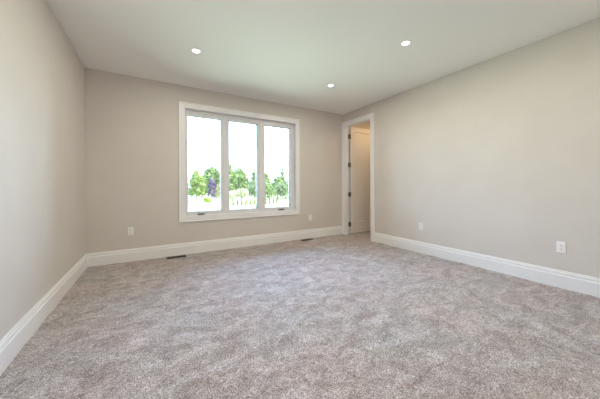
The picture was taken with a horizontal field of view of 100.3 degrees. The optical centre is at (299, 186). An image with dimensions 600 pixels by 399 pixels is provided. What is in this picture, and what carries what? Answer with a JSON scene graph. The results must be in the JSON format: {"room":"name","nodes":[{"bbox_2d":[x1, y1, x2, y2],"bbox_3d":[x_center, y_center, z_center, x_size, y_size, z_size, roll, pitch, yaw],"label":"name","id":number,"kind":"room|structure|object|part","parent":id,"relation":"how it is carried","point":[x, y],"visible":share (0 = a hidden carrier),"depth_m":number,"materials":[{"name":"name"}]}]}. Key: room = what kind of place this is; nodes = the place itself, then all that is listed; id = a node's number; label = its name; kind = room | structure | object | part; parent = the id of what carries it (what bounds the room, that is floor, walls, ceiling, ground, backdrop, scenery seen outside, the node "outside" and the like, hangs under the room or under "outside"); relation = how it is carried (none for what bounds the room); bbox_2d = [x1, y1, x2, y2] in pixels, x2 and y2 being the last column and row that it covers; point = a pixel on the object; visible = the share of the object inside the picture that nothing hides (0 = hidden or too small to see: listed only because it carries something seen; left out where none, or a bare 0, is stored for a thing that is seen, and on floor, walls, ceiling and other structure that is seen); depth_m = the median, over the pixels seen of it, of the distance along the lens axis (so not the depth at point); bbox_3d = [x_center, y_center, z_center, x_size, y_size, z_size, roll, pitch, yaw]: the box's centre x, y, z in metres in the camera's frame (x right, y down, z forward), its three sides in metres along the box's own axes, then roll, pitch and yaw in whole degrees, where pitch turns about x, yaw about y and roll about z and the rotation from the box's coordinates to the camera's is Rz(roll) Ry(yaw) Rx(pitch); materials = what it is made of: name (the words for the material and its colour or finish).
{"room":"empty bedroom","nodes":[
{"label":"empty bedroom","id":0,"kind":"room"},
{"bbox_2d":[0,0,85,339],"bbox_3d":[-1.568,-0.140,0.910,0.200,2.990,6.164,0,0,-31],"label":"wall","id":1,"kind":"structure","parent":0,"point":[43,204],"depth_m":1.99,"materials":[{"name":"beige paint"}]},
{"bbox_2d":[0,254,86,374],"bbox_3d":[-1.469,1.015,0.968,0.019,0.188,5.764,0,0,-31],"label":"baseboard","id":2,"kind":"structure","parent":1,"relation":"attached to","point":[11,344],"depth_m":1.91,"materials":[{"name":"white wood"}]},
{"bbox_2d":[85,68,341,253],"bbox_3d":[-0.987,-0.149,4.720,4.680,2.990,0.200,0,0,-31],"label":"wall","id":3,"kind":"structure","parent":0,"point":[132,124],"depth_m":3.88,"materials":[{"name":"beige paint"}]},
{"bbox_2d":[128,227,133,234],"bbox_3d":[-2.503,0.661,3.700,0.073,0.119,0.009,0,0,-31],"label":"wall outlet","id":4,"kind":"object","parent":3,"relation":"attached to","point":[130,229],"visible":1,"depth_m":3.70,"materials":[{"name":"white plastic"}]},
{"bbox_2d":[86,226,342,266],"bbox_3d":[-0.976,1.007,4.598,4.566,0.188,0.019,0,0,-31],"label":"baseboard","id":5,"kind":"structure","parent":3,"relation":"attached to","point":[153,252],"depth_m":4.17,"materials":[{"name":"white wood"}]},
{"bbox_2d":[178,101,299,222],"bbox_3d":[-1.024,-0.401,4.677,2.257,1.954,0.205,0,0,-31],"label":"window","id":6,"kind":"structure","parent":3,"relation":"in","point":[185,109],"depth_m":4.54,"materials":[{"name":"white wood"}]},
{"bbox_3d":[-1.658,-0.388,4.352,0.616,1.684,0.098,0,0,-31],"label":"sash","id":7,"kind":"part","parent":6,"relation":"part of","materials":[{"name":"clear glass"}]},
{"bbox_3d":[-1.067,-0.391,4.701,0.610,1.684,0.098,0,0,-31],"label":"sash","id":8,"kind":"part","parent":6,"relation":"part of","materials":[{"name":"clear glass"}]},
{"bbox_3d":[-0.460,-0.394,5.061,0.633,1.684,0.098,0,0,-31],"label":"sash","id":9,"kind":"part","parent":6,"relation":"part of","materials":[{"name":"clear glass"}]},
{"bbox_2d":[0,231,599,398],"bbox_3d":[1.051,1.092,2.460,5.894,0.016,5.784,0,0,-31],"label":"floor","id":10,"kind":"structure","parent":0,"point":[348,316],"depth_m":1.90,"materials":[{"name":"beige carpet"}]},
{"bbox_2d":[166,255,185,258],"bbox_3d":[-1.923,1.097,3.899,0.274,0.010,0.090,0,0,-31],"label":"floor vent","id":11,"kind":"object","parent":10,"relation":"in","point":[181,255],"visible":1,"depth_m":3.88,"materials":[{"name":"brown metal"}]},
{"bbox_2d":[47,0,599,114],"bbox_3d":[1.044,-1.773,2.458,6.284,0.250,6.164,0,0,-31],"label":"ceiling","id":12,"kind":"structure","parent":0,"point":[288,52],"depth_m":2.80,"materials":[{"name":"white paint"}]},
{"bbox_2d":[191,48,200,52],"bbox_3d":[-1.255,-1.637,3.024,0.110,0.005,0.110,0,0,-31],"label":"recessed light","id":13,"kind":"object","parent":12,"relation":"in","point":[194,50],"visible":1,"depth_m":3.01,"materials":[{"name":"white plastic"}]},
{"bbox_2d":[401,40,410,45],"bbox_3d":[1.214,-1.647,2.878,0.110,0.005,0.110,0,0,-31],"label":"recessed light","id":14,"kind":"object","parent":12,"relation":"in","point":[407,42],"visible":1,"depth_m":2.87,"materials":[{"name":"white plastic"}]},
{"bbox_2d":[349,121,369,162],"bbox_3d":[2.411,-0.163,4.951,1.404,2.990,3.264,0,0,-31],"label":"wall","id":15,"kind":"structure","parent":0,"point":[366,125],"depth_m":6.07,"materials":[{"name":"beige paint"}]},
{"bbox_2d":[342,18,599,277],"bbox_3d":[2.496,-0.260,3.317,0.114,2.790,5.764,0,0,-31],"label":"wall","id":16,"kind":"structure","parent":0,"point":[498,156],"depth_m":3.10,"materials":[{"name":"beige paint"}]},
{"bbox_2d":[342,112,374,241],"bbox_3d":[1.598,-0.187,5.575,0.910,2.554,0.956,0,0,-31],"label":"door","id":17,"kind":"structure","parent":16,"relation":"in","point":[357,175],"depth_m":5.75,"materials":[{"name":"white wood"}]},
{"bbox_3d":[1.331,-0.184,5.417,0.021,2.549,0.946,0,0,-31],"label":"casing","id":18,"kind":"part","parent":17,"relation":"part of","materials":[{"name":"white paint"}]},
{"bbox_3d":[1.484,-0.222,5.920,0.531,2.074,0.033,0,0,-31],"label":"panel","id":19,"kind":"part","parent":17,"relation":"part of","materials":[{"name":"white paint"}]},
{"bbox_2d":[419,223,422,230],"bbox_3d":[1.974,0.658,4.085,0.009,0.119,0.073,0,0,-31],"label":"wall outlet","id":20,"kind":"object","parent":16,"relation":"attached to","point":[420,224],"visible":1,"depth_m":4.08,"materials":[{"name":"white plastic"}]},
{"bbox_2d":[374,232,599,297],"bbox_3d":[2.689,0.995,2.872,0.019,0.188,4.803,0,0,-31],"label":"baseboard","id":21,"kind":"structure","parent":16,"relation":"attached to","point":[584,284],"depth_m":3.09,"materials":[{"name":"white wood"}]},
{"bbox_2d":[556,241,565,253],"bbox_3d":[2.803,0.653,2.686,0.009,0.119,0.073,0,0,-31],"label":"wall outlet","id":22,"kind":"object","parent":16,"relation":"attached to","point":[560,246],"visible":1,"depth_m":2.68,"materials":[{"name":"white plastic"}]},
{"label":"outside","id":23,"kind":"structure","parent":0,"visible":0},
{"bbox_2d":[188,193,287,210],"bbox_3d":[-16.860,2.606,48.123,180.000,0.040,180.000,0,0,-31],"label":"ground","id":24,"kind":"structure","parent":23,"point":[199,204],"depth_m":36.52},
{"bbox_2d":[188,193,192,203],"bbox_3d":[-17.104,1.823,36.941,2.388,1.724,1.221,0,0,-31],"label":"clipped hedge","id":25,"kind":"object","parent":24,"relation":"on","point":[190,199],"visible":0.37,"depth_m":37.15,"materials":[{"name":"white plant"}]},
{"bbox_2d":[188,170,206,199],"bbox_3d":[-20.261,-0.304,48.476,4.086,6.007,4.301,0,0,-31],"label":"leafy tree","id":26,"kind":"object","parent":24,"relation":"on","point":[197,188],"visible":0.94,"depth_m":47.96,"materials":[{"name":"green plant"}]},
{"bbox_2d":[203,197,211,202],"bbox_3d":[-14.783,2.198,40.075,1.449,1.027,1.441,0,0,24],"label":"shrub","id":27,"kind":"object","parent":24,"relation":"on","point":[208,200],"visible":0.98,"depth_m":39.91,"materials":[{"name":"green plant"}]},
{"bbox_2d":[200,166,219,196],"bbox_3d":[-21.980,-1.352,63.566,7.340,8.065,7.489,0,0,-9],"label":"leafy tree","id":28,"kind":"object","parent":24,"relation":"on","point":[209,172],"visible":0.56,"depth_m":62.11,"materials":[{"name":"green plant"}]},
{"bbox_2d":[207,178,217,199],"bbox_3d":[-16.859,0.523,48.141,2.194,4.326,2.269,0,0,-31],"label":"tree","id":29,"kind":"object","parent":24,"relation":"on","point":[212,186],"visible":0.93,"depth_m":47.88,"materials":[{"name":"purple plant"}]},
{"bbox_2d":[215,184,219,200],"bbox_3d":[-14.401,1.107,44.972,1.803,3.149,1.766,0,0,-31],"label":"tree","id":30,"kind":"object","parent":24,"relation":"on","point":[218,188],"visible":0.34,"depth_m":44.71,"materials":[{"name":"green plant"}]},
{"bbox_2d":[218,163,237,191],"bbox_3d":[-17.093,-1.561,59.550,4.520,8.458,4.396,0,0,-31],"label":"leafy tree","id":31,"kind":"object","parent":24,"relation":"on","point":[232,174],"visible":0.35,"depth_m":59.02,"materials":[{"name":"green plant"}]},
{"bbox_2d":[230,190,236,199],"bbox_3d":[-12.560,1.637,45.998,1.880,2.007,1.961,0,0,-31],"label":"shrub","id":32,"kind":"object","parent":24,"relation":"on","point":[232,193],"visible":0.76,"depth_m":45.74,"materials":[{"name":"green plant"}]},
{"bbox_2d":[234,188,248,199],"bbox_3d":[-11.518,1.428,48.912,3.067,2.411,3.057,0,0,-31],"label":"shrub","id":33,"kind":"object","parent":24,"relation":"on","point":[241,192],"visible":0.87,"depth_m":48.36,"materials":[{"name":"green plant"}]},
{"bbox_2d":[234,167,250,190],"bbox_3d":[-18.834,-1.703,77.337,7.053,8.695,6.534,0,0,26],"label":"leafy tree","id":34,"kind":"object","parent":24,"relation":"on","point":[241,178],"visible":0.66,"depth_m":75.97,"materials":[{"name":"green plant"}]},
{"bbox_2d":[245,167,255,195],"bbox_3d":[-12.813,-1.374,69.741,5.207,8.014,5.131,0,0,32],"label":"conifer tree","id":35,"kind":"object","parent":24,"relation":"on","point":[253,177],"visible":0.37,"depth_m":69.09,"materials":[{"name":"green plant"}]},
{"bbox_2d":[247,180,255,197],"bbox_3d":[-10.318,0.514,57.922,4.542,4.325,4.577,0,0,-31],"label":"leafy tree","id":36,"kind":"object","parent":24,"relation":"on","point":[252,184],"visible":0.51,"depth_m":57.12,"materials":[{"name":"green plant"}]},
{"bbox_2d":[265,172,271,183],"bbox_3d":[-8.972,-0.544,64.407,4.134,6.342,4.296,0,0,-31],"label":"leafy tree","id":37,"kind":"object","parent":24,"relation":"on","point":[267,179],"visible":0.3,"depth_m":63.91,"materials":[{"name":"green plant"}]},
{"bbox_2d":[265,183,276,199],"bbox_3d":[-6.578,0.958,49.643,3.468,3.569,3.654,0,0,-31],"label":"leafy tree","id":38,"kind":"object","parent":24,"relation":"on","point":[269,188],"visible":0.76,"depth_m":49.07,"materials":[{"name":"green plant"}]},
{"bbox_2d":[271,176,282,196],"bbox_3d":[-5.139,0.038,57.422,4.008,5.170,3.927,0,0,-31],"label":"leafy tree","id":39,"kind":"object","parent":24,"relation":"on","point":[277,180],"visible":0.5,"depth_m":56.76,"materials":[{"name":"green plant"}]},
{"bbox_2d":[274,183,287,198],"bbox_3d":[-3.723,0.927,52.175,3.638,3.399,3.734,0,0,36],"label":"leafy tree","id":40,"kind":"object","parent":24,"relation":"on","point":[282,188],"visible":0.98,"depth_m":51.56,"materials":[{"name":"green plant"}]},
{"bbox_2d":[280,167,285,182],"bbox_3d":[-5.255,-1.611,73.521,5.101,8.415,5.220,0,0,-31],"label":"spruce tree","id":41,"kind":"object","parent":24,"relation":"on","point":[282,173],"visible":0.37,"depth_m":73.07,"materials":[{"name":"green plant"}]}
]}

